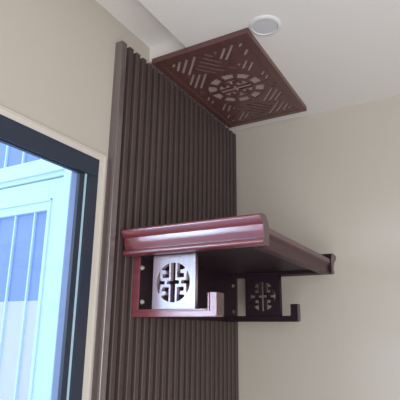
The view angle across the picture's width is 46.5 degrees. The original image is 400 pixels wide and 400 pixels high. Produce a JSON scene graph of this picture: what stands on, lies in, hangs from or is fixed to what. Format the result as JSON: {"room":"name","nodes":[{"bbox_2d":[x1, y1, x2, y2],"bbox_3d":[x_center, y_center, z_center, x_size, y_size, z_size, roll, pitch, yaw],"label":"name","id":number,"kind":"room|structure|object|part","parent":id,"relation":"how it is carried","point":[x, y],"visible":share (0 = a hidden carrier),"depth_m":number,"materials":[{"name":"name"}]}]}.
{"room":"prayer room","nodes":[
{"label":"prayer room","id":0,"kind":"room"},
{"bbox_2d":[51,171,72,399],"bbox_3d":[-0.379,0.435,1.990,0.500,3.600,0.100,-8,-18,29],"label":"wall","id":1,"kind":"structure","parent":0,"point":[72,171],"depth_m":2.08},
{"bbox_2d":[0,0,229,399],"bbox_3d":[-1.023,0.303,0.074,0.070,2.800,4.920,-8,-18,29],"label":"wall","id":2,"kind":"structure","parent":0,"point":[57,57],"depth_m":1.33,"materials":[{"name":"beige paint"}]},
{"bbox_2d":[0,105,106,399],"bbox_3d":[-0.733,0.447,0.528,0.054,1.618,1.670,-8,-18,29],"label":"door frame","id":3,"kind":"structure","parent":2,"relation":"in","point":[73,365],"depth_m":1.27,"materials":[{"name":"paint"}]},
{"bbox_2d":[91,40,238,399],"bbox_3d":[-0.063,0.835,1.570,0.029,2.609,0.892,-8,-18,29],"label":"wall panel","id":4,"kind":"object","parent":2,"relation":"attached to","point":[170,160],"visible":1,"depth_m":1.59,"materials":[{"name":"brown wood"}]},
{"bbox_2d":[121,213,335,321],"bbox_3d":[0.147,0.276,1.588,0.458,0.256,0.782,-8,-18,29],"label":"altar","id":5,"kind":"object","parent":4,"relation":"attached to","point":[190,270],"visible":1,"depth_m":1.39,"materials":[{"name":"brown wood"}]},
{"bbox_3d":[-0.195,0.253,1.426,0.024,0.160,0.006,-8,-18,29],"label":"post","id":6,"kind":"part","parent":5,"relation":"part of","materials":[{"name":"brown wood"}]},
{"bbox_3d":[-0.074,0.234,1.367,0.147,0.167,0.014,-8,-18,29],"label":"fret panel","id":7,"kind":"part","parent":5,"relation":"part of","materials":[{"name":"brown wood"}]},
{"bbox_3d":[-0.019,0.430,1.704,0.020,0.017,0.638,-8,-18,29],"label":"rail","id":8,"kind":"part","parent":5,"relation":"part of","materials":[{"name":"brown wood"}]},
{"bbox_3d":[-0.028,0.103,1.307,0.450,0.080,0.056,-8,-18,29],"label":"moulding","id":9,"kind":"part","parent":5,"relation":"part of","materials":[{"name":"red wood"}]},
{"bbox_3d":[-0.009,0.151,1.360,0.384,0.011,0.058,-8,-18,29],"label":"support rail","id":10,"kind":"part","parent":5,"relation":"part of","materials":[{"name":"brown wood"}]},
{"bbox_3d":[0.254,0.379,1.869,0.147,0.167,0.024,-8,-18,29],"label":"fret panel","id":11,"kind":"part","parent":5,"relation":"part of","materials":[{"name":"brown wood"}]},
{"bbox_3d":[0.286,0.295,1.859,0.384,0.011,0.017,-8,-18,29],"label":"support rail","id":12,"kind":"part","parent":5,"relation":"part of","materials":[{"name":"brown wood"}]},
{"bbox_3d":[0.323,0.275,1.903,0.446,0.080,0.082,-8,-18,29],"label":"moulding","id":13,"kind":"part","parent":5,"relation":"part of","materials":[{"name":"brown wood"}]},
{"bbox_2d":[96,0,399,130],"bbox_3d":[0.500,-1.184,-0.400,3.400,0.160,4.600,-8,-18,29],"label":"ceiling","id":14,"kind":"structure","parent":0,"point":[334,54],"depth_m":1.58,"materials":[{"name":"white paint"}]},
{"bbox_2d":[152,27,306,127],"bbox_3d":[0.147,-0.453,1.873,0.382,0.021,0.634,-8,-18,29],"label":"panel","id":15,"kind":"object","parent":14,"relation":"attached to","point":[232,76],"visible":1,"depth_m":1.80,"materials":[{"name":"brown wood"}]},
{"bbox_2d":[249,15,280,35],"bbox_3d":[0.210,-0.563,1.510,0.104,0.006,0.104,-8,-18,29],"label":"recessed light","id":16,"kind":"object","parent":14,"relation":"in","point":[264,25],"visible":1,"depth_m":1.50,"materials":[{"name":"white plastic"}]},
{"bbox_2d":[232,95,399,399],"bbox_3d":[1.732,0.650,1.191,3.560,2.800,0.160,-8,-18,29],"label":"wall","id":17,"kind":"structure","parent":0,"point":[328,182],"depth_m":1.93,"materials":[{"name":"beige paint"}]},
{"bbox_3d":[-2.047,0.674,2.910,3.340,3.600,0.100,-8,-18,29],"label":"wall","id":18,"kind":"structure","parent":0,"visible":0},
{"bbox_2d":[0,142,71,399],"bbox_3d":[-1.203,0.875,2.332,1.370,2.920,0.092,-8,-18,29],"label":"door","id":19,"kind":"structure","parent":18,"relation":"in","point":[34,191],"depth_m":2.23,"materials":[{"name":"blue glass"}]},
{"bbox_3d":[-1.211,1.286,2.212,1.068,1.562,0.006,-8,-18,29],"label":"door pane","id":20,"kind":"part","parent":19,"relation":"part of","materials":[{"name":"blue glass"}]},
{"bbox_3d":[-1.257,-0.286,2.693,1.120,0.312,0.006,-8,-18,29],"label":"transom pane","id":21,"kind":"part","parent":19,"relation":"part of","materials":[{"name":"blue glass"}]},
{"bbox_3d":[-1.200,0.328,2.482,1.068,0.430,0.006,-8,-18,29],"label":"pane","id":22,"kind":"part","parent":19,"relation":"part of","materials":[{"name":"blue glass"}]}
]}

